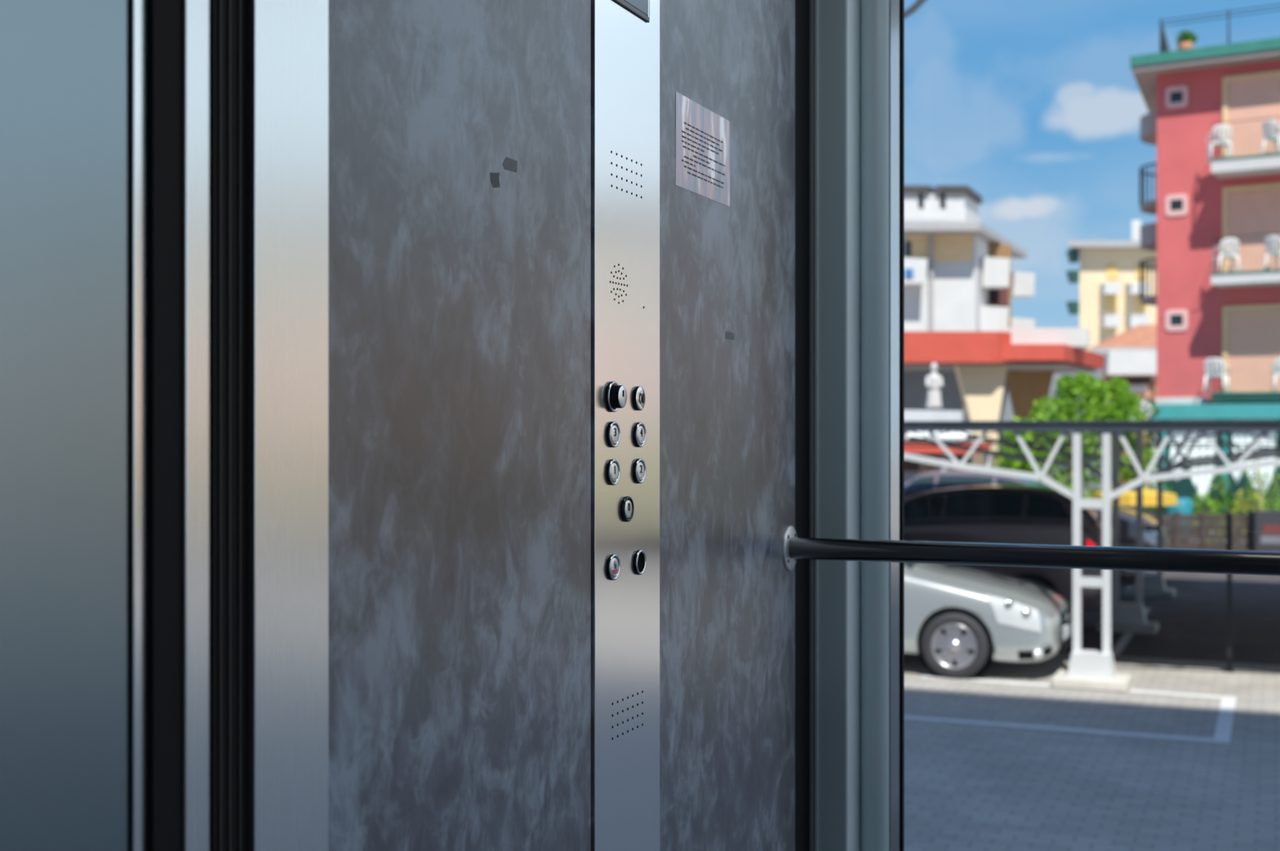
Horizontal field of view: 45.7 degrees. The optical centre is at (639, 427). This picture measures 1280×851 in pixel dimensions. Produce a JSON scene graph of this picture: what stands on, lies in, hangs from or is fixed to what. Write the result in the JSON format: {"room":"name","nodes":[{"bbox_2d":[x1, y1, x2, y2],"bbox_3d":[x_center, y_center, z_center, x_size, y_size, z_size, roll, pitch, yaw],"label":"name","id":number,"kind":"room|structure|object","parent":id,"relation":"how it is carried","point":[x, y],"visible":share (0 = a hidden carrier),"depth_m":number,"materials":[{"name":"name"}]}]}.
{"room":"elevator interior","nodes":[
{"label":"elevator interior","id":0,"kind":"room"},
{"bbox_2d":[328,0,795,850],"bbox_3d":[-0.012,-0.015,2.018,0.020,2.250,1.428,0,0,23],"label":"wall","id":1,"kind":"structure","parent":0,"point":[460,304],"depth_m":1.71,"materials":[{"name":"metal"}]},
{"bbox_2d":[209,0,247,850],"bbox_3d":[-0.358,-0.015,1.249,0.056,2.250,0.044,0,0,23],"label":"trim","id":2,"kind":"structure","parent":1,"relation":"attached to","point":[228,18],"depth_m":1.24,"materials":[{"name":"black rubber"}]},
{"bbox_2d":[247,0,328,850],"bbox_3d":[-0.377,-0.015,1.339,0.172,2.250,0.106,0,0,23],"label":"trim","id":3,"kind":"structure","parent":1,"relation":"attached to","point":[288,40],"depth_m":1.30,"materials":[{"name":"metal"}]},
{"bbox_2d":[490,172,500,187],"bbox_3d":[-0.157,-0.268,1.646,0.001,0.019,0.022,0,0,23],"label":"glue mark","id":4,"kind":"object","parent":1,"relation":"attached to","point":[495,180],"visible":1,"depth_m":1.65,"materials":[{"name":"grey"}]},
{"bbox_2d":[502,156,517,172],"bbox_3d":[-0.143,-0.290,1.678,0.001,0.014,0.035,0,0,23],"label":"glue mark","id":5,"kind":"object","parent":1,"relation":"attached to","point":[509,164],"visible":1,"depth_m":1.68,"materials":[{"name":"grey"}]},
{"bbox_2d":[591,0,659,850],"bbox_3d":[-0.016,-0.015,1.980,0.038,2.230,0.215,0,0,23],"label":"control panel","id":6,"kind":"object","parent":1,"relation":"attached to","point":[625,33],"visible":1,"depth_m":1.96,"materials":[{"name":"metal"}]},
{"bbox_2d":[604,381,626,412],"bbox_3d":[-0.029,-0.038,1.924,0.017,0.039,0.039,0,0,23],"label":"switch","id":7,"kind":"object","parent":6,"relation":"attached to","point":[615,394],"depth_m":1.91,"materials":[{"name":"silver metal"}]},
{"bbox_2d":[633,550,646,575],"bbox_3d":[0.000,0.178,2.007,0.005,0.033,0.033,0,0,23],"label":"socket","id":8,"kind":"object","parent":6,"relation":"attached to","point":[639,556],"depth_m":2.01,"materials":[{"name":"metal"}]},
{"bbox_2d":[675,91,729,206],"bbox_3d":[0.094,-0.407,2.246,0.001,0.132,0.229,0,0,23],"label":"sticker","id":9,"kind":"object","parent":1,"relation":"attached to","point":[702,135],"visible":1,"depth_m":2.24,"materials":[{"name":"silver metal"}]},
{"bbox_2d":[725,331,733,340],"bbox_3d":[0.139,-0.141,2.353,0.001,0.012,0.041,0,0,23],"label":"glue mark","id":10,"kind":"object","parent":1,"relation":"attached to","point":[729,335],"visible":1,"depth_m":2.35,"materials":[{"name":"grey"}]},
{"bbox_2d":[795,0,809,850],"bbox_3d":[0.283,-0.015,2.725,0.014,2.250,0.105,0,0,23],"label":"trim","id":11,"kind":"structure","parent":1,"relation":"attached to","point":[802,7],"depth_m":2.73,"materials":[{"name":"black rubber"}]},
{"bbox_2d":[809,0,888,850],"bbox_3d":[0.381,-0.015,2.815,0.150,2.250,0.138,0,0,23],"label":"window frame","id":12,"kind":"structure","parent":1,"relation":"attached to","point":[849,39],"depth_m":2.77,"materials":[{"name":"grey metal"}]},
{"bbox_2d":[782,525,1279,576],"bbox_3d":[1.011,0.210,2.325,1.630,0.078,0.078,0,0,23],"label":"handrail","id":13,"kind":"object","parent":1,"relation":"attached to","point":[1042,556],"visible":1,"depth_m":2.46,"materials":[{"name":"metal"}]},
{"bbox_3d":[0.388,1.150,1.057,1.900,0.080,3.550,0,0,23],"label":"floor","id":14,"kind":"structure","parent":0,"visible":0},
{"bbox_2d":[0,0,146,850],"bbox_3d":[-0.675,-0.021,0.487,0.030,2.238,1.477,0,0,23],"label":"door","id":15,"kind":"structure","parent":14,"relation":"on","point":[73,73],"depth_m":1.09,"materials":[{"name":"metal"}]},
{"bbox_2d":[146,0,209,850],"bbox_3d":[-0.376,-0.021,1.198,0.042,2.238,0.064,0,0,23],"label":"door","id":16,"kind":"structure","parent":14,"relation":"on","point":[178,31],"depth_m":1.19,"materials":[{"name":"metal"}]},
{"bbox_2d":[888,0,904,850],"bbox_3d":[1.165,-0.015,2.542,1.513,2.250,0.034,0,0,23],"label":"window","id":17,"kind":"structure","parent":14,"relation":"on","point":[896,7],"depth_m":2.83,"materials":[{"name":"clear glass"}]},
{"label":"outside","id":18,"kind":"structure","parent":0,"visible":0},
{"bbox_2d":[904,483,1279,850],"bbox_3d":[34.732,2.440,83.028,240.000,0.001,300.000,0,0,23],"label":"ground","id":19,"kind":"structure","parent":18,"point":[968,787],"depth_m":10.98,"materials":[{"name":"stone"}]},
{"bbox_2d":[904,0,927,19],"bbox_3d":[1.620,-0.077,8.428,0.575,5.034,0.316,0,0,23],"label":"street lamp","id":20,"kind":"object","parent":19,"relation":"on","point":[911,10],"visible":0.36,"depth_m":8.45,"materials":[{"name":"grey metal"}]},
{"bbox_2d":[904,185,1035,331],"bbox_3d":[13.148,-4.409,74.659,11.432,13.699,15.441,0,0,23],"label":"house","id":21,"kind":"structure","parent":19,"relation":"on","point":[958,276],"depth_m":70.00,"materials":[{"name":"paint"}]},
{"bbox_2d":[999,287,1008,305],"bbox_3d":[17.431,-6.340,72.940,0.417,0.963,0.080,0,0,0],"label":"shutter","id":22,"kind":"object","parent":21,"relation":"hanging from","point":[1003,293],"depth_m":72.90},
{"bbox_2d":[920,675,1051,686],"bbox_3d":[3.316,2.437,14.612,1.241,0.005,0.110,0,0,25],"label":"bay line","id":23,"kind":"object","parent":19,"relation":"on","point":[922,676],"visible":0.86,"depth_m":14.58,"materials":[{"name":"white paint"}]},
{"bbox_2d":[904,534,1072,679],"bbox_3d":[2.283,1.664,15.960,4.294,1.649,2.053,0,0,23],"label":"car","id":24,"kind":"object","parent":19,"relation":"on","point":[960,620],"visible":0.36,"depth_m":14.72,"materials":[{"name":"paint"}]},
{"bbox_2d":[1033,648,1043,659],"bbox_3d":[3.798,2.163,14.486,0.100,0.100,0.030,0,0,-14],"label":"fog lamp","id":25,"kind":"object","parent":24,"relation":"attached to","point":[1037,653],"depth_m":14.48,"materials":[{"name":"white glass"}]},
{"bbox_2d":[1056,635,1071,653],"bbox_3d":[4.218,2.165,15.151,0.070,0.070,0.800,0,0,23],"label":"grille","id":26,"kind":"object","parent":24,"relation":"attached to","point":[1064,644],"depth_m":15.01,"materials":[{"name":"silver metal"}]},
{"bbox_2d":[1060,607,1071,627],"bbox_3d":[4.229,1.890,15.146,0.033,0.120,0.700,0,0,23],"label":"grille","id":27,"kind":"object","parent":24,"relation":"attached to","point":[1065,612],"depth_m":15.09,"materials":[{"name":"silver metal"}]},
{"bbox_2d":[904,328,1103,498],"bbox_3d":[9.104,0.044,39.939,7.324,4.793,11.202,0,0,8],"label":"building","id":28,"kind":"structure","parent":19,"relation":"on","point":[986,375],"depth_m":35.83,"materials":[{"name":"paint"}]},
{"bbox_2d":[904,697,1235,743],"bbox_3d":[0.941,2.437,14.338,8.671,0.005,2.060,0,0,23],"label":"parking line","id":29,"kind":"object","parent":19,"relation":"on","point":[1226,713],"visible":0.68,"depth_m":12.32,"materials":[{"name":"white paint"}]},
{"bbox_2d":[904,420,1279,693],"bbox_3d":[4.948,1.190,18.954,12.700,2.499,9.610,0,0,23],"label":"canopy","id":30,"kind":"object","parent":19,"relation":"on","point":[1088,670],"visible":0.88,"depth_m":14.47,"materials":[{"name":"white metal"}]},
{"bbox_2d":[1066,219,1156,355],"bbox_3d":[46.300,-7.989,140.501,11.597,20.858,19.673,0,0,23],"label":"block","id":31,"kind":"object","parent":19,"relation":"on","point":[1110,306],"visible":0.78,"depth_m":134.99,"materials":[{"name":"yellow paint"}]},
{"bbox_2d":[1106,296,1117,311],"bbox_3d":[41.891,-10.985,134.950,0.964,1.349,0.100,0,0,0],"label":"blind","id":32,"kind":"object","parent":31,"relation":"hanging from","point":[1111,301],"depth_m":134.90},
{"bbox_2d":[1106,264,1117,279],"bbox_3d":[41.891,-13.803,134.950,0.964,1.301,0.100,0,0,0],"label":"blind","id":33,"kind":"object","parent":31,"relation":"hanging from","point":[1111,269],"depth_m":134.90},
{"bbox_2d":[1135,296,1146,311],"bbox_3d":[44.493,-10.985,134.950,0.964,1.349,0.100,0,0,0],"label":"blind","id":34,"kind":"object","parent":31,"relation":"hanging from","point":[1139,307],"depth_m":134.90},
{"bbox_2d":[1135,264,1146,279],"bbox_3d":[44.493,-13.803,134.950,0.964,1.301,0.100,0,0,0],"label":"blind","id":35,"kind":"object","parent":31,"relation":"hanging from","point":[1137,266],"depth_m":134.90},
{"bbox_2d":[1090,324,1156,483],"bbox_3d":[22.723,-1.143,69.508,2.968,7.165,11.461,0,0,23],"label":"house","id":36,"kind":"structure","parent":19,"relation":"on","point":[1131,355],"depth_m":65.20,"materials":[{"name":"paint"}]},
{"bbox_2d":[1143,381,1155,507],"bbox_3d":[15.482,0.518,45.987,0.481,3.845,0.473,0,0,-44],"label":"cypress","id":37,"kind":"object","parent":19,"relation":"on","point":[1149,388],"visible":0.15,"depth_m":45.97,"materials":[{"name":"green plant"}]},
{"bbox_2d":[1129,689,1236,698],"bbox_3d":[4.947,2.437,13.860,0.910,0.005,0.110,0,0,25],"label":"bay line","id":38,"kind":"object","parent":19,"relation":"on","point":[1131,691],"visible":1,"depth_m":13.87,"materials":[{"name":"white paint"}]},
{"bbox_2d":[1182,496,1196,542],"bbox_3d":[11.408,1.947,31.774,0.616,1.022,0.559,0,0,23],"label":"shrub","id":39,"kind":"object","parent":19,"relation":"on","point":[1186,496],"visible":0.04,"depth_m":31.74,"materials":[{"name":"green plant"}]},
{"bbox_2d":[1129,4,1279,512],"bbox_3d":[20.739,-4.430,41.054,15.736,13.740,9.203,0,0,32],"label":"apartment block","id":40,"kind":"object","parent":19,"relation":"on","point":[1233,317],"visible":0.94,"depth_m":41.71,"materials":[{"name":"red paint"}]},
{"bbox_2d":[1151,419,1161,507],"bbox_3d":[13.728,1.046,40.356,0.262,2.524,0.137,0,0,32],"label":"drape","id":41,"kind":"object","parent":40,"relation":"hanging from","point":[1153,449],"visible":0.08,"depth_m":40.37,"materials":[{"name":"fabric"}]},
{"bbox_2d":[1175,29,1198,49],"bbox_3d":[15.068,-10.630,41.957,0.610,0.660,0.522,0,0,4],"label":"potted plant","id":42,"kind":"object","parent":40,"relation":"on","point":[1187,38],"visible":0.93,"depth_m":41.81,"materials":[{"name":"green plant"}]},
{"bbox_2d":[1170,418,1215,502],"bbox_3d":[14.500,0.880,39.875,1.129,2.191,0.140,0,0,32],"label":"drape","id":43,"kind":"object","parent":40,"relation":"hanging from","point":[1202,483],"visible":0.39,"depth_m":39.81,"materials":[{"name":"fabric"}]},
{"bbox_2d":[1203,358,1230,393],"bbox_3d":[15.584,-1.395,41.129,0.635,0.936,0.671,0,0,32],"label":"garden chair","id":44,"kind":"object","parent":40,"relation":"on","point":[1219,374],"visible":0.98,"depth_m":40.98,"materials":[{"name":"white plastic"}]},
{"bbox_2d":[1205,124,1232,164],"bbox_3d":[15.668,-7.651,41.079,0.635,0.936,0.671,0,0,12],"label":"garden chair","id":45,"kind":"object","parent":40,"relation":"on","point":[1217,143],"visible":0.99,"depth_m":40.88,"materials":[{"name":"white plastic"}]},
{"bbox_2d":[1211,238,1240,272],"bbox_3d":[15.817,-4.596,40.990,0.635,0.936,0.671,0,0,3],"label":"garden chair","id":46,"kind":"object","parent":40,"relation":"on","point":[1228,255],"visible":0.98,"depth_m":40.78,"materials":[{"name":"white plastic"}]},
{"bbox_2d":[1231,418,1275,494],"bbox_3d":[15.786,0.808,39.073,1.058,2.047,0.140,0,0,32],"label":"drape","id":47,"kind":"object","parent":40,"relation":"hanging from","point":[1238,438],"visible":0.37,"depth_m":39.06,"materials":[{"name":"fabric"}]},
{"bbox_2d":[1227,310,1279,392],"bbox_3d":[16.944,-2.041,41.047,2.040,2.220,0.025,0,0,32],"label":"roller shutter","id":48,"kind":"object","parent":40,"relation":"hanging from","point":[1250,332],"depth_m":41.24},
{"bbox_2d":[1227,188,1279,271],"bbox_3d":[16.944,-5.271,41.047,2.040,2.280,0.025,0,0,32],"label":"roller shutter","id":49,"kind":"object","parent":40,"relation":"hanging from","point":[1251,211],"depth_m":41.23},
{"bbox_2d":[1227,75,1279,157],"bbox_3d":[16.944,-8.326,41.047,2.040,2.280,0.025,0,0,32],"label":"roller shutter","id":50,"kind":"object","parent":40,"relation":"hanging from","point":[1249,97],"depth_m":41.25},
{"bbox_2d":[1261,120,1279,154],"bbox_3d":[16.875,-7.651,40.330,0.671,0.936,0.635,0,0,-29],"label":"garden chair","id":51,"kind":"object","parent":40,"relation":"on","point":[1266,123],"visible":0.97,"depth_m":40.21,"materials":[{"name":"white plastic"}]},
{"bbox_2d":[1263,235,1279,270],"bbox_3d":[16.923,-4.596,40.298,0.671,0.936,0.635,0,0,-35],"label":"garden chair","id":52,"kind":"object","parent":40,"relation":"on","point":[1273,251],"visible":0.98,"depth_m":40.22,"materials":[{"name":"white plastic"}]},
{"bbox_2d":[1271,356,1279,391],"bbox_3d":[17.056,-1.395,40.212,0.635,0.936,0.671,0,0,20],"label":"garden chair","id":53,"kind":"object","parent":40,"relation":"on","point":[1277,358],"visible":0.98,"depth_m":40.10,"materials":[{"name":"white plastic"}]},
{"bbox_2d":[1190,492,1226,542],"bbox_3d":[11.589,1.889,31.207,0.812,1.121,0.781,0,0,-1],"label":"shrub","id":54,"kind":"object","parent":19,"relation":"on","point":[1195,503],"visible":0.31,"depth_m":31.12,"materials":[{"name":"green plant"}]},
{"bbox_2d":[1204,465,1234,542],"bbox_3d":[12.001,1.612,31.505,0.627,1.656,0.546,0,0,23],"label":"shrub","id":55,"kind":"object","parent":19,"relation":"on","point":[1224,504],"visible":0.5,"depth_m":31.44,"materials":[{"name":"green plant"}]},
{"bbox_2d":[1165,418,1279,514],"bbox_3d":[19.856,0.990,38.833,12.884,2.900,0.100,0,0,32],"label":"wall","id":56,"kind":"structure","parent":19,"relation":"on","point":[1184,487],"depth_m":41.31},
{"bbox_2d":[1223,513,1235,673],"bbox_3d":[5.873,1.650,15.149,0.100,1.580,0.100,0,0,23],"label":"bollard post","id":57,"kind":"object","parent":19,"relation":"on","point":[1228,515],"visible":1,"depth_m":15.13,"materials":[{"name":"black metal"}]},
{"bbox_2d":[1215,493,1244,542],"bbox_3d":[12.349,1.910,31.802,0.720,1.100,0.645,0,0,23],"label":"shrub","id":58,"kind":"object","parent":19,"relation":"on","point":[1233,500],"visible":0.14,"depth_m":31.72,"materials":[{"name":"green plant"}]},
{"bbox_2d":[1227,487,1267,533],"bbox_3d":[12.538,1.838,31.181,0.924,1.250,0.850,0,0,23],"label":"shrub","id":59,"kind":"object","parent":19,"relation":"on","point":[1255,494],"visible":0.22,"depth_m":31.16,"materials":[{"name":"green plant"}]},
{"bbox_2d":[1255,453,1263,508],"bbox_3d":[12.983,1.490,31.900,0.172,1.904,0.180,0,0,23],"label":"bare trunk","id":60,"kind":"object","parent":19,"relation":"on","point":[1257,470],"visible":0.21,"depth_m":31.85,"materials":[{"name":"wood"}]},
{"bbox_2d":[1242,466,1279,513],"bbox_3d":[13.109,1.560,31.456,1.380,1.768,1.231,0,0,23],"label":"shrub","id":61,"kind":"object","parent":19,"relation":"on","point":[1274,491],"visible":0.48,"depth_m":31.54,"materials":[{"name":"green plant"}]},
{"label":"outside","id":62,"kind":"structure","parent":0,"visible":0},
{"bbox_2d":[1062,550,1279,665],"bbox_3d":[4.831,2.463,25.024,17.600,0.054,16.100,0,0,23],"label":"floor","id":63,"kind":"structure","parent":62,"point":[1193,624],"depth_m":19.07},
{"bbox_2d":[904,471,923,482],"bbox_3d":[5.107,1.631,28.600,0.365,1.618,0.400,0,0,0],"label":"tall cabinet","id":64,"kind":"object","parent":63,"relation":"on","point":[908,475],"visible":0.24,"depth_m":28.40,"materials":[{"name":"grey"}]},
{"bbox_2d":[904,409,962,453],"bbox_3d":[5.310,1.035,30.650,2.309,2.810,0.300,0,0,0],"label":"parapet","id":65,"kind":"object","parent":63,"relation":"on","point":[909,415],"visible":0.09,"depth_m":30.50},
{"bbox_2d":[924,363,943,408],"bbox_3d":[5.929,-0.838,30.648,0.324,0.916,0.319,0,0,43],"label":"statue","id":66,"kind":"object","parent":65,"relation":"on","point":[933,381],"visible":1,"depth_m":30.55,"materials":[{"name":"white stone"}]},
{"bbox_2d":[936,467,952,471],"bbox_3d":[5.746,1.602,28.700,0.224,1.677,0.400,0,0,0],"label":"fridge","id":67,"kind":"object","parent":63,"relation":"on","point":[937,468],"visible":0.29,"depth_m":28.51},
{"bbox_2d":[904,431,995,473],"bbox_3d":[5.523,1.260,28.640,2.677,2.361,1.719,0,0,0],"label":"kiosk","id":68,"kind":"object","parent":63,"relation":"on","point":[975,459],"visible":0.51,"depth_m":28.00,"materials":[{"name":"white plastic"}]},
{"bbox_2d":[904,482,1113,613],"bbox_3d":[3.618,1.569,19.082,4.450,1.741,1.899,0,0,23],"label":"car","id":69,"kind":"object","parent":63,"relation":"on","point":[1018,514],"visible":0.34,"depth_m":17.90,"materials":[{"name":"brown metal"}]},
{"bbox_2d":[1087,539,1094,546],"bbox_3d":[5.187,1.405,17.469,0.093,0.245,0.008,0,0,12],"label":"tail lamp","id":70,"kind":"object","parent":69,"relation":"attached to","point":[1090,542],"depth_m":17.48,"materials":[{"name":"red plastic"}]},
{"bbox_2d":[904,468,1168,573],"bbox_3d":[6.341,1.569,25.097,4.450,1.741,1.899,0,0,23],"label":"car","id":71,"kind":"object","parent":63,"relation":"on","point":[925,482],"visible":0.27,"depth_m":24.65,"materials":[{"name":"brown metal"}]},
{"bbox_2d":[993,371,1156,498],"bbox_3d":[8.341,0.690,29.046,2.964,3.513,2.001,0,0,23],"label":"leafy tree","id":72,"kind":"object","parent":63,"relation":"on","point":[1095,395],"visible":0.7,"depth_m":28.79,"materials":[{"name":"green plant"}]},
{"bbox_2d":[1111,608,1151,655],"bbox_3d":[5.937,2.437,18.339,0.100,0.005,4.580,0,0,23],"label":"bay line","id":73,"kind":"object","parent":63,"relation":"on","point":[1126,637],"visible":0.43,"depth_m":17.18,"materials":[{"name":"white paint"}]},
{"bbox_2d":[1091,488,1177,511],"bbox_3d":[8.933,1.760,27.500,1.386,1.360,1.386,0,0,-45],"label":"parasol","id":74,"kind":"object","parent":63,"relation":"on","point":[1149,496],"visible":0.34,"depth_m":26.92,"materials":[{"name":"yellow fabric"}]},
{"bbox_2d":[1120,397,1160,452],"bbox_3d":[10.033,0.906,30.596,0.864,3.068,0.764,0,0,4],"label":"flowering bush","id":75,"kind":"object","parent":63,"relation":"on","point":[1146,407],"visible":0.22,"depth_m":30.43,"materials":[{"name":"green plant"}]},
{"bbox_2d":[1142,470,1172,533],"bbox_3d":[10.625,1.676,31.185,0.794,1.591,0.710,0,0,23],"label":"shrub","id":76,"kind":"object","parent":63,"relation":"on","point":[1164,482],"visible":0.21,"depth_m":31.18,"materials":[{"name":"green plant"}]},
{"bbox_2d":[1166,497,1193,542],"bbox_3d":[10.964,1.940,30.900,0.520,1.000,0.520,0,0,23],"label":"pot","id":77,"kind":"object","parent":63,"relation":"on","point":[1184,506],"visible":0.4,"depth_m":30.69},
{"bbox_2d":[1148,511,1247,550],"bbox_3d":[11.093,2.050,29.956,2.172,0.780,0.117,0,0,0],"label":"fence","id":78,"kind":"object","parent":63,"relation":"on","point":[1176,517],"visible":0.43,"depth_m":29.98,"materials":[{"name":"brown wood"}]},
{"bbox_2d":[1247,510,1279,551],"bbox_3d":[12.554,2.040,29.795,1.142,0.800,0.410,0,0,0],"label":"sign box","id":79,"kind":"object","parent":63,"relation":"on","point":[1263,526],"visible":0.94,"depth_m":29.60,"materials":[{"name":"grey"}]},
{"bbox_2d":[1260,536,1279,544],"bbox_3d":[12.470,2.193,29.596,0.771,0.159,0.012,0,0,0],"label":"print","id":80,"kind":"object","parent":79,"relation":"attached to","point":[1264,540],"depth_m":29.59},
{"bbox_2d":[1262,524,1279,534],"bbox_3d":[12.491,1.992,29.596,0.729,0.180,0.012,0,0,0],"label":"print","id":81,"kind":"object","parent":79,"relation":"attached to","point":[1267,529],"depth_m":29.59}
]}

